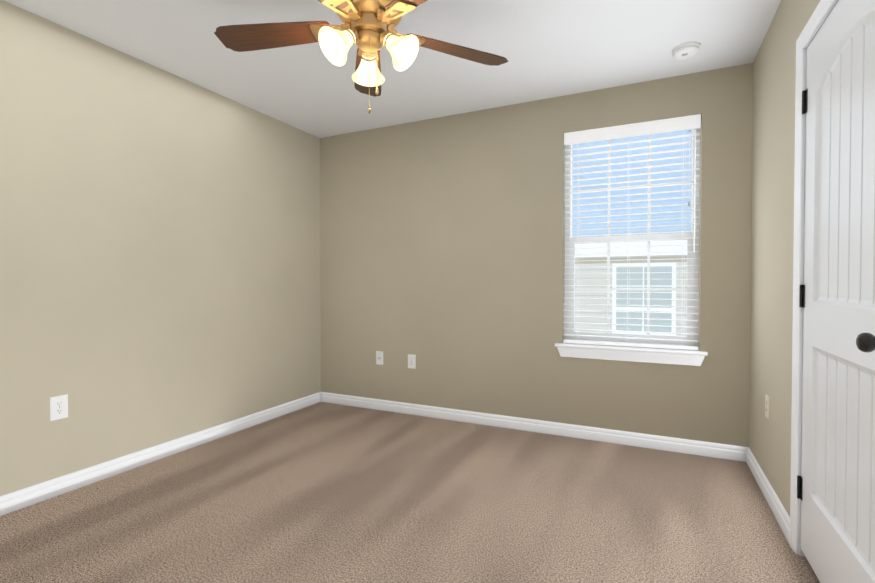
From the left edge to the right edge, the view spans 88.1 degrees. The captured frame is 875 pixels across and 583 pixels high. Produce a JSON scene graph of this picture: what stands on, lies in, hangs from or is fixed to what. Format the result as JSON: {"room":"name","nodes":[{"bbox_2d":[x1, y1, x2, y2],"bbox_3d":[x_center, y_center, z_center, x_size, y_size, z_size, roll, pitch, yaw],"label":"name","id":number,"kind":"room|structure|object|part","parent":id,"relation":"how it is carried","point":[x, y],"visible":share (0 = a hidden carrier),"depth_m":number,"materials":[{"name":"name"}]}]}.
{"room":"empty bedroom","nodes":[
{"label":"empty bedroom","id":0,"kind":"room"},
{"bbox_2d":[0,0,320,495],"bbox_3d":[-1.928,-0.162,2.571,0.115,2.440,3.983,0,1,25],"label":"wall","id":1,"kind":"structure","parent":0,"point":[159,256],"depth_m":2.70,"materials":[{"name":"beige paint"}]},
{"bbox_2d":[50,394,67,420],"bbox_3d":[-1.969,0.609,2.355,0.006,0.122,0.078,0,1,25],"label":"electrical outlet","id":2,"kind":"object","parent":1,"relation":"attached to","point":[58,407],"visible":1,"depth_m":2.35,"materials":[{"name":"white plastic"}]},
{"bbox_2d":[0,392,319,515],"bbox_3d":[-1.879,1.014,2.541,0.015,0.089,3.708,0,1,25],"label":"baseboard","id":3,"kind":"structure","parent":1,"relation":"attached to","point":[28,496],"depth_m":2.69,"materials":[{"name":"white paint"}]},
{"bbox_2d":[4,0,780,137],"bbox_3d":[0.244,-1.406,1.518,4.925,0.080,3.983,0,1,25],"label":"ceiling","id":4,"kind":"structure","parent":0,"point":[551,48],"depth_m":2.60,"materials":[{"name":"white paint"}]},
{"bbox_2d":[214,0,507,113],"bbox_3d":[-0.316,-1.052,1.885,1.344,0.638,1.287,0,1,25],"label":"fan","id":5,"kind":"object","parent":4,"relation":"hanging from","point":[367,27],"visible":1,"depth_m":1.93,"materials":[{"name":"brown wood"}]},
{"bbox_3d":[-0.712,-1.123,1.991,0.532,0.006,0.150,0,-11,9],"label":"blade","id":6,"kind":"part","parent":5,"relation":"part of","materials":[{"name":"brown wood"}]},
{"bbox_3d":[-0.483,-1.116,1.546,0.150,0.006,0.532,-13,-5,26],"label":"blade","id":7,"kind":"part","parent":5,"relation":"part of","materials":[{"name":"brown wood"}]},
{"bbox_3d":[-0.413,-0.996,1.836,0.144,0.148,0.149,0,1,25],"label":"lamp shade","id":8,"kind":"part","parent":5,"relation":"part of","materials":[{"name":"white glass"}]},
{"bbox_3d":[-0.391,-1.014,1.845,0.044,0.052,0.053,0,1,25],"label":"bulb","id":9,"kind":"part","parent":5,"relation":"part of","materials":[{"name":"white glass"}]},
{"bbox_3d":[-0.357,-1.049,1.878,0.067,0.069,0.084,0,1,25],"label":"arm","id":10,"kind":"part","parent":5,"relation":"part of"},
{"bbox_3d":[-0.325,-1.000,2.083,0.140,0.148,0.148,0,1,25],"label":"lamp shade","id":11,"kind":"part","parent":5,"relation":"part of","materials":[{"name":"white glass"}]},
{"bbox_3d":[-0.359,-1.129,2.347,0.150,0.006,0.532,12,-1,-9],"label":"blade","id":12,"kind":"part","parent":5,"relation":"part of","materials":[{"name":"brown wood"}]},
{"bbox_3d":[-0.308,-1.051,2.009,0.073,0.069,0.082,0,1,25],"label":"arm","id":13,"kind":"part","parent":5,"relation":"part of"},
{"bbox_3d":[-0.291,-1.199,1.925,0.288,0.119,0.288,0,1,25],"label":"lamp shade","id":14,"kind":"part","parent":5,"relation":"part of","materials":[{"name":"gold metal"}]},
{"bbox_3d":[-0.268,-0.910,1.883,0.037,0.353,0.040,0,1,25],"label":"pull chain","id":15,"kind":"part","parent":5,"relation":"part of","materials":[{"name":"gold metal"}]},
{"bbox_3d":[-0.215,-1.050,1.902,0.085,0.069,0.063,0,1,25],"label":"arm","id":16,"kind":"part","parent":5,"relation":"part of"},
{"bbox_3d":[-0.169,-1.015,1.884,0.055,0.052,0.041,0,1,25],"label":"bulb","id":17,"kind":"part","parent":5,"relation":"part of","materials":[{"name":"white glass"}]},
{"bbox_3d":[-0.152,-0.997,1.881,0.148,0.148,0.151,0,1,25],"label":"lamp shade","id":18,"kind":"part","parent":5,"relation":"part of","materials":[{"name":"white glass"}]},
{"bbox_3d":[0.012,-1.117,1.627,0.532,0.006,0.150,1,13,45],"label":"blade","id":19,"kind":"part","parent":5,"relation":"part of","materials":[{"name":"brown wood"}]},
{"bbox_3d":[0.088,-1.125,2.122,0.532,0.006,0.150,0,13,-27],"label":"blade","id":20,"kind":"part","parent":5,"relation":"part of","materials":[{"name":"brown wood"}]},
{"bbox_2d":[672,42,699,59],"bbox_3d":[1.419,-1.360,2.582,0.142,0.045,0.142,0,1,25],"label":"smoke detector","id":21,"kind":"object","parent":4,"relation":"attached to","point":[689,50],"visible":1,"depth_m":2.54,"materials":[{"name":"white plastic"}]},
{"bbox_2d":[0,402,819,582],"bbox_3d":[0.244,1.114,1.557,4.925,0.080,3.983,0,1,25],"label":"floor","id":22,"kind":"structure","parent":0,"point":[322,492],"depth_m":2.14,"materials":[{"name":"beige carpet"}]},
{"bbox_2d":[320,63,752,446],"bbox_3d":[1.117,-0.173,3.239,4.810,2.440,0.160,0,1,25],"label":"wall","id":23,"kind":"structure","parent":0,"point":[442,249],"depth_m":3.43,"materials":[{"name":"beige paint"}]},
{"bbox_2d":[376,351,382,364],"bbox_3d":[-0.505,0.587,3.926,0.072,0.116,0.014,0,1,25],"label":"outlet","id":24,"kind":"object","parent":23,"relation":"attached to","point":[379,357],"visible":1,"depth_m":3.93,"materials":[{"name":"white plastic"}]},
{"bbox_2d":[408,354,415,368],"bbox_3d":[-0.217,0.596,3.794,0.072,0.116,0.006,0,1,25],"label":"electrical outlet","id":25,"kind":"object","parent":23,"relation":"attached to","point":[412,361],"visible":1,"depth_m":3.79,"materials":[{"name":"white plastic"}]},
{"bbox_2d":[320,392,743,461],"bbox_3d":[0.425,0.999,3.490,3.300,0.089,0.015,0,1,25],"label":"baseboard","id":26,"kind":"structure","parent":23,"relation":"attached to","point":[709,449],"depth_m":3.29,"materials":[{"name":"white paint"}]},
{"bbox_2d":[555,343,707,365],"bbox_3d":[1.298,0.431,3.105,0.947,0.094,0.133,0,1,25],"label":"window sill","id":27,"kind":"structure","parent":23,"relation":"attached to","point":[652,355],"depth_m":3.04,"materials":[{"name":"white paint"}]},
{"bbox_2d":[563,114,700,349],"bbox_3d":[1.323,-0.373,3.141,0.862,1.513,0.154,0,1,25],"label":"window blind","id":28,"kind":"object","parent":23,"relation":"in","point":[689,340],"depth_m":3.12,"materials":[{"name":"white plastic"}]},
{"bbox_2d":[576,144,579,340],"bbox_3d":[1.011,-0.339,3.242,0.014,1.403,0.056,0,1,25],"label":"blind cord","id":29,"kind":"object","parent":28,"relation":"attached to","point":[578,182],"depth_m":3.23,"materials":[{"name":"white fabric"}]},
{"bbox_2d":[627,140,629,326],"bbox_3d":[1.310,-0.337,3.100,0.014,1.403,0.056,0,1,25],"label":"blind cord","id":30,"kind":"object","parent":28,"relation":"attached to","point":[628,140],"depth_m":3.09,"materials":[{"name":"white fabric"}]},
{"bbox_2d":[681,130,695,344],"bbox_3d":[1.615,-0.334,2.934,0.042,1.403,0.094,0,1,-23],"label":"blind cord","id":31,"kind":"object","parent":28,"relation":"attached to","point":[694,130],"depth_m":2.91,"materials":[{"name":"white fabric"}]},
{"bbox_2d":[749,0,819,516],"bbox_3d":[1.173,-0.139,1.070,0.115,2.440,3.708,0,1,25],"label":"wall","id":32,"kind":"structure","parent":0,"point":[772,199],"depth_m":2.23,"materials":[{"name":"beige paint"}]},
{"bbox_2d":[744,447,789,544],"bbox_3d":[1.692,1.017,2.330,0.015,0.089,0.984,0,1,25],"label":"baseboard","id":33,"kind":"structure","parent":32,"relation":"attached to","point":[782,517],"depth_m":2.24,"materials":[{"name":"white paint"}]},
{"bbox_2d":[765,394,769,419],"bbox_3d":[1.704,0.602,2.338,0.006,0.116,0.072,0,1,25],"label":"electrical outlet","id":34,"kind":"object","parent":32,"relation":"attached to","point":[767,400],"visible":1,"depth_m":2.32,"materials":[{"name":"beige plastic"}]},
{"bbox_2d":[790,0,838,556],"bbox_3d":[1.325,0.030,1.413,0.132,2.092,0.960,0,1,25],"label":"door frame","id":35,"kind":"structure","parent":32,"relation":"attached to","point":[819,14],"depth_m":1.83,"materials":[{"name":"white paint"}]},
{"bbox_2d":[797,0,874,582],"bbox_3d":[1.270,0.045,1.444,0.106,1.990,0.837,0,1,25],"label":"door","id":36,"kind":"structure","parent":32,"relation":"in","point":[837,541],"depth_m":1.48,"materials":[{"name":"white paint"}]},
{"bbox_3d":[1.453,0.022,1.804,0.013,1.630,0.029,0,1,25],"label":"door hinge","id":37,"kind":"part","parent":36,"relation":"part of","materials":[{"name":"black metal"}]},
{"bbox_3d":[1.107,0.132,1.144,0.070,0.067,0.067,0,1,25],"label":"knob","id":38,"kind":"part","parent":36,"relation":"part of","materials":[{"name":"black metal"}]},
{"label":"outside","id":39,"kind":"structure","parent":0,"visible":0},
{"bbox_2d":[575,262,686,335],"bbox_3d":[4.162,1.721,8.487,18.000,4.488,0.200,0,1,25],"label":"house siding","id":40,"kind":"object","parent":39,"point":[595,271],"depth_m":8.85,"materials":[{"name":"white plastic"}]},
{"bbox_2d":[575,256,686,263],"bbox_3d":[4.158,-0.574,8.441,18.000,0.103,0.220,0,1,25],"label":"frieze","id":41,"kind":"object","parent":40,"relation":"on","point":[672,259],"depth_m":8.55},
{"bbox_2d":[575,255,686,258],"bbox_3d":[4.066,-0.643,8.246,18.000,0.040,0.650,0,1,25],"label":"soffit","id":42,"kind":"structure","parent":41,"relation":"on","point":[633,256],"depth_m":8.29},
{"bbox_2d":[612,262,675,335],"bbox_3d":[3.854,0.160,8.471,1.086,1.351,0.050,0,1,25],"label":"house window","id":43,"kind":"structure","parent":40,"relation":"attached to","point":[673,309],"depth_m":8.45,"materials":[{"name":"white plastic"}]},
{"bbox_2d":[616,266,671,331],"bbox_3d":[3.856,0.160,8.475,1.046,1.311,0.020,0,1,25],"label":"window glass","id":44,"kind":"object","parent":43,"relation":"attached to","point":[657,295],"depth_m":8.47,"materials":[{"name":"grey glass"}]},
{"bbox_2d":[572,232,691,237],"bbox_3d":[4.657,-1.179,9.480,18.000,0.420,3.500,0,1,25],"label":"house roof","id":45,"kind":"structure","parent":39,"point":[634,234],"depth_m":10.25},
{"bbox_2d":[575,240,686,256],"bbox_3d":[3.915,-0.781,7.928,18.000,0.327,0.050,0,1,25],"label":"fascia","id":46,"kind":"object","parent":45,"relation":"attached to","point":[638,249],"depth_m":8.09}
]}

